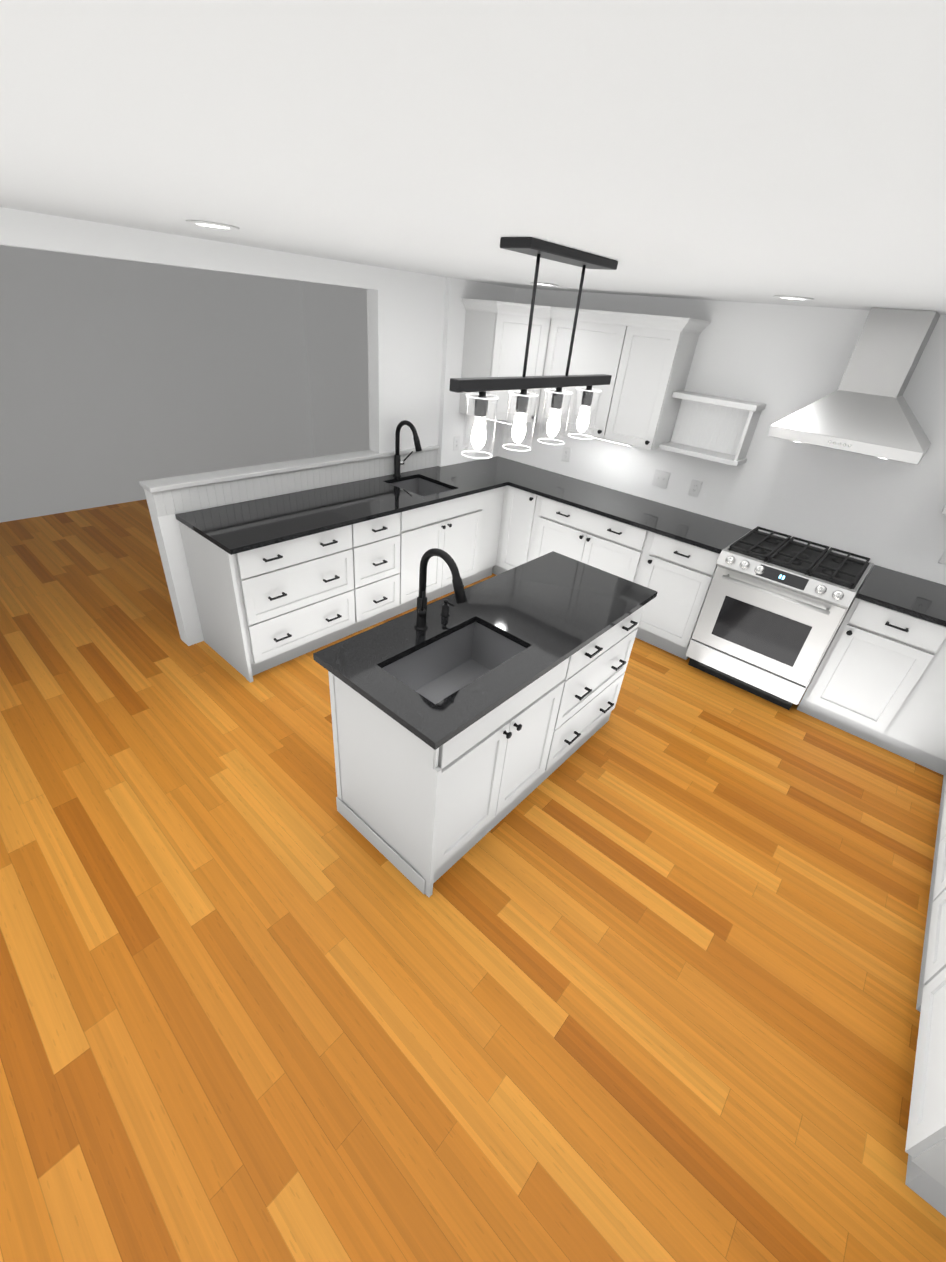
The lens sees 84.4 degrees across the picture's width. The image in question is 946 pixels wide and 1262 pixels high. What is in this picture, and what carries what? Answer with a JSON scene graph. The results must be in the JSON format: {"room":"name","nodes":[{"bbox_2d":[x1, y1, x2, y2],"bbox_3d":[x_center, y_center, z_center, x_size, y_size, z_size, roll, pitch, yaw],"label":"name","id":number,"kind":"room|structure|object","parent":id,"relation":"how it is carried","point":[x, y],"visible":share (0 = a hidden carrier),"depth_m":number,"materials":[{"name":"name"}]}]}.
{"room":"kitchen","nodes":[
{"label":"kitchen","id":0,"kind":"room"},
{"bbox_2d":[0,245,313,522],"bbox_3d":[-4.547,-2.000,4.350,0.120,2.300,7.200,28,38,32],"label":"wall","id":1,"kind":"structure","parent":0,"point":[120,379],"depth_m":5.34,"materials":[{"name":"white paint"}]},
{"bbox_2d":[0,207,515,645],"bbox_3d":[-2.189,-0.728,2.654,0.177,2.300,7.198,28,38,32],"label":"wall","id":2,"kind":"structure","parent":0,"point":[415,326],"depth_m":3.62,"materials":[{"name":"white paint"}]},
{"bbox_2d":[453,436,459,450],"bbox_3d":[-0.144,-1.662,4.620,0.008,0.124,0.080,28,38,32],"label":"electrical outlet","id":3,"kind":"object","parent":2,"relation":"attached to","point":[456,444],"visible":1,"depth_m":4.62,"materials":[{"name":"white plastic"}]},
{"bbox_2d":[0,499,945,1261],"bbox_3d":[-1.706,0.590,2.848,8.030,0.060,7.440,28,38,32],"label":"floor","id":4,"kind":"structure","parent":0,"point":[634,977],"depth_m":1.93,"materials":[{"name":"brown wood"}]},
{"bbox_2d":[183,492,358,679],"bbox_3d":[-1.302,-0.338,3.493,0.622,0.914,0.772,28,38,32],"label":"base cabinet","id":5,"kind":"object","parent":4,"relation":"on","point":[279,580],"depth_m":3.23,"materials":[{"name":"white wood"}]},
{"bbox_2d":[299,482,402,630],"bbox_3d":[-0.907,-0.541,3.890,0.622,0.914,0.420,28,38,32],"label":"base cabinet","id":6,"kind":"object","parent":4,"relation":"on","point":[378,518],"depth_m":3.70,"materials":[{"name":"white wood"}]},
{"bbox_2d":[351,467,486,611],"bbox_3d":[-0.468,-0.767,4.331,0.622,0.914,0.904,28,38,32],"label":"base cabinet","id":7,"kind":"object","parent":4,"relation":"on","point":[444,510],"depth_m":4.16,"materials":[{"name":"white wood"}]},
{"bbox_2d":[393,420,421,476],"bbox_3d":[-0.474,-1.421,4.094,0.302,0.441,0.172,28,38,32],"label":"faucet","id":8,"kind":"object","parent":7,"relation":"on","point":[398,462],"visible":1,"depth_m":4.07,"materials":[{"name":"black metal"}]},
{"bbox_2d":[324,651,580,896],"bbox_3d":[-0.093,0.467,2.403,0.624,0.884,0.860,28,38,32],"label":"base cabinet","id":9,"kind":"object","parent":4,"relation":"on","point":[422,808],"depth_m":2.15,"materials":[{"name":"white wood"}]},
{"bbox_2d":[313,551,656,750],"bbox_3d":[0.180,-0.048,2.411,0.676,0.030,1.664,28,38,32],"label":"countertop","id":10,"kind":"structure","parent":9,"relation":"on","point":[555,604],"depth_m":2.27,"materials":[{"name":"black stone"}]},
{"bbox_2d":[414,548,466,630],"bbox_3d":[-0.136,-0.139,2.101,0.269,0.393,0.073,28,38,32],"label":"island faucet","id":11,"kind":"object","parent":10,"relation":"on","point":[460,597],"visible":1,"depth_m":2.07,"materials":[{"name":"black metal"}]},
{"bbox_2d":[441,599,454,616],"bbox_3d":[-0.113,-0.101,2.349,0.071,0.075,0.042,28,38,32],"label":"soap dispenser","id":12,"kind":"object","parent":10,"relation":"on","point":[445,610],"visible":1,"depth_m":2.35,"materials":[{"name":"black metal"}]},
{"bbox_2d":[385,619,524,698],"bbox_3d":[-0.072,0.210,2.181,0.352,0.237,0.612,28,38,32],"label":"sink","id":13,"kind":"object","parent":10,"relation":"in","point":[451,660],"depth_m":2.36,"materials":[{"name":"grey metal"}]},
{"bbox_2d":[495,469,578,574],"bbox_3d":[0.585,-0.914,4.744,0.316,0.914,0.602,28,38,32],"label":"base cabinet","id":14,"kind":"object","parent":4,"relation":"on","point":[521,502],"depth_m":4.51,"materials":[{"name":"white wood"}]},
{"bbox_2d":[553,603,645,771],"bbox_3d":[0.414,0.201,2.921,0.612,0.884,0.774,28,38,32],"label":"base cabinet","id":15,"kind":"object","parent":4,"relation":"on","point":[601,669],"depth_m":2.76,"materials":[{"name":"white wood"}]},
{"bbox_2d":[531,480,686,583],"bbox_3d":[1.068,-0.654,4.397,0.981,0.914,0.602,28,38,32],"label":"base cabinet","id":16,"kind":"object","parent":4,"relation":"on","point":[606,529],"depth_m":4.08,"materials":[{"name":"white wood"}]},
{"bbox_2d":[636,511,751,659],"bbox_3d":[1.617,-0.358,4.001,0.498,0.914,0.602,28,38,32],"label":"base cabinet","id":17,"kind":"object","parent":4,"relation":"on","point":[684,550],"depth_m":3.75,"materials":[{"name":"white wood"}]},
{"bbox_2d":[685,526,872,709],"bbox_3d":[2.056,-0.094,3.600,0.766,0.958,0.728,28,38,32],"label":"range","id":18,"kind":"object","parent":4,"relation":"on","point":[774,611],"visible":1,"depth_m":3.36,"materials":[{"name":"silver metal"}]},
{"bbox_2d":[799,565,945,745],"bbox_3d":[2.566,0.154,3.319,0.428,0.914,0.602,28,38,32],"label":"base cabinet","id":19,"kind":"object","parent":4,"relation":"on","point":[893,635],"depth_m":3.09,"materials":[{"name":"white wood"}]},
{"bbox_2d":[905,967,945,1216],"bbox_3d":[1.742,0.704,1.069,0.661,2.180,0.719,28,38,32],"label":"pantry cabinet","id":20,"kind":"object","parent":4,"relation":"on","point":[925,1149],"visible":1,"depth_m":1.55,"materials":[{"name":"white wood"}]},
{"bbox_2d":[916,880,945,1011],"bbox_3d":[2.067,1.070,1.741,0.605,0.914,0.443,28,38,32],"label":"base cabinet","id":21,"kind":"object","parent":4,"relation":"on","point":[933,962],"depth_m":2.05,"materials":[{"name":"white wood"}]},
{"bbox_2d":[929,788,945,895],"bbox_3d":[2.488,0.853,2.164,0.605,0.914,0.827,28,38,32],"label":"base cabinet","id":22,"kind":"object","parent":4,"relation":"on","point":[939,862],"depth_m":2.47,"materials":[{"name":"white wood"}]},
{"bbox_2d":[937,760,945,791],"bbox_3d":[2.871,0.656,2.549,0.605,0.914,0.327,28,38,32],"label":"base cabinet","id":23,"kind":"object","parent":4,"relation":"on","point":[942,771],"depth_m":3.07,"materials":[{"name":"white wood"}]},
{"bbox_2d":[0,0,945,314],"bbox_3d":[-1.506,-1.416,1.621,8.030,0.060,7.440,28,38,32],"label":"ceiling","id":24,"kind":"structure","parent":0,"point":[746,150],"depth_m":0.70,"materials":[{"name":"white paint"}]},
{"bbox_2d":[185,220,238,230],"bbox_3d":[-1.007,-1.571,2.021,0.192,0.007,0.192,28,38,32],"label":"recessed light","id":25,"kind":"object","parent":24,"relation":"in","point":[213,225],"visible":1,"depth_m":2.00,"materials":[{"name":"white"}]},
{"bbox_2d":[449,237,617,458],"bbox_3d":[0.270,-1.005,1.903,0.120,0.630,0.970,28,38,32],"label":"pendant light","id":26,"kind":"object","parent":24,"relation":"hanging from","point":[523,383],"visible":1,"depth_m":1.85,"materials":[{"name":"black metal"}]},
{"bbox_2d":[531,282,558,286],"bbox_3d":[0.485,-2.339,3.519,0.192,0.007,0.192,28,38,32],"label":"recessed light","id":27,"kind":"object","parent":24,"relation":"in","point":[546,284],"visible":0.85,"depth_m":3.48,"materials":[{"name":"white"}]},
{"bbox_2d":[773,296,813,300],"bbox_3d":[1.645,-1.709,2.679,0.192,0.007,0.192,28,38,32],"label":"recessed light","id":28,"kind":"object","parent":24,"relation":"in","point":[797,298],"visible":1,"depth_m":2.65,"materials":[{"name":"white"}]},
{"bbox_2d":[302,281,945,584],"bbox_3d":[0.821,-1.662,4.672,8.030,2.300,0.120,28,38,32],"label":"wall","id":29,"kind":"structure","parent":0,"point":[781,361],"depth_m":3.55,"materials":[{"name":"white paint"}]},
{"bbox_2d":[484,301,530,423],"bbox_3d":[0.354,-2.101,4.125,0.303,0.825,0.302,28,38,32],"label":"upper cabinet","id":30,"kind":"object","parent":29,"relation":"attached to","point":[508,319],"depth_m":4.06,"materials":[{"name":"white wood"}]},
{"bbox_2d":[561,446,570,461],"bbox_3d":[0.826,-1.565,4.620,0.080,0.124,0.008,28,38,32],"label":"electrical outlet","id":31,"kind":"object","parent":29,"relation":"attached to","point":[566,454],"visible":1,"depth_m":4.62,"materials":[{"name":"white plastic"}]},
{"bbox_2d":[459,298,706,449],"bbox_3d":[0.730,-2.007,4.037,1.652,0.828,0.607,28,38,32],"label":"upper cabinet","id":32,"kind":"object","parent":29,"relation":"attached to","point":[644,361],"depth_m":3.83,"materials":[{"name":"white wood"}]},
{"bbox_2d":[652,470,669,488],"bbox_3d":[1.489,-1.205,4.139,0.125,0.124,0.016,28,38,32],"label":"switch plate","id":33,"kind":"object","parent":29,"relation":"attached to","point":[660,478],"visible":1,"depth_m":4.14,"materials":[{"name":"white plastic"}]},
{"bbox_2d":[688,479,702,496],"bbox_3d":[1.699,-1.094,3.992,0.080,0.124,0.008,28,38,32],"label":"electrical outlet","id":34,"kind":"object","parent":29,"relation":"attached to","point":[694,488],"visible":1,"depth_m":3.99,"materials":[{"name":"white plastic"}]},
{"bbox_2d":[658,391,765,466],"bbox_3d":[1.674,-1.439,3.688,0.574,0.389,0.207,28,38,32],"label":"shelf","id":35,"kind":"object","parent":29,"relation":"attached to","point":[718,429],"visible":1,"depth_m":3.72,"materials":[{"name":"white wood"}]},
{"bbox_2d":[767,308,939,464],"bbox_3d":[2.247,-1.397,2.932,0.760,0.694,0.480,28,38,32],"label":"range hood","id":36,"kind":"object","parent":29,"relation":"attached to","point":[864,408],"visible":1,"depth_m":2.86,"materials":[{"name":"silver metal"}]},
{"bbox_2d":[938,549,945,564],"bbox_3d":[2.882,-0.456,3.141,0.080,0.124,0.008,28,38,32],"label":"electrical outlet","id":37,"kind":"object","parent":29,"relation":"attached to","point":[942,559],"visible":1,"depth_m":3.17,"materials":[{"name":"white plastic"}]},
{"bbox_2d":[941,503,945,514],"bbox_3d":[2.962,-0.751,2.758,0.602,0.404,0.207,28,38,32],"label":"shelf","id":38,"kind":"object","parent":29,"relation":"attached to","point":[943,510],"visible":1,"depth_m":2.95,"materials":[{"name":"white"}]}
]}

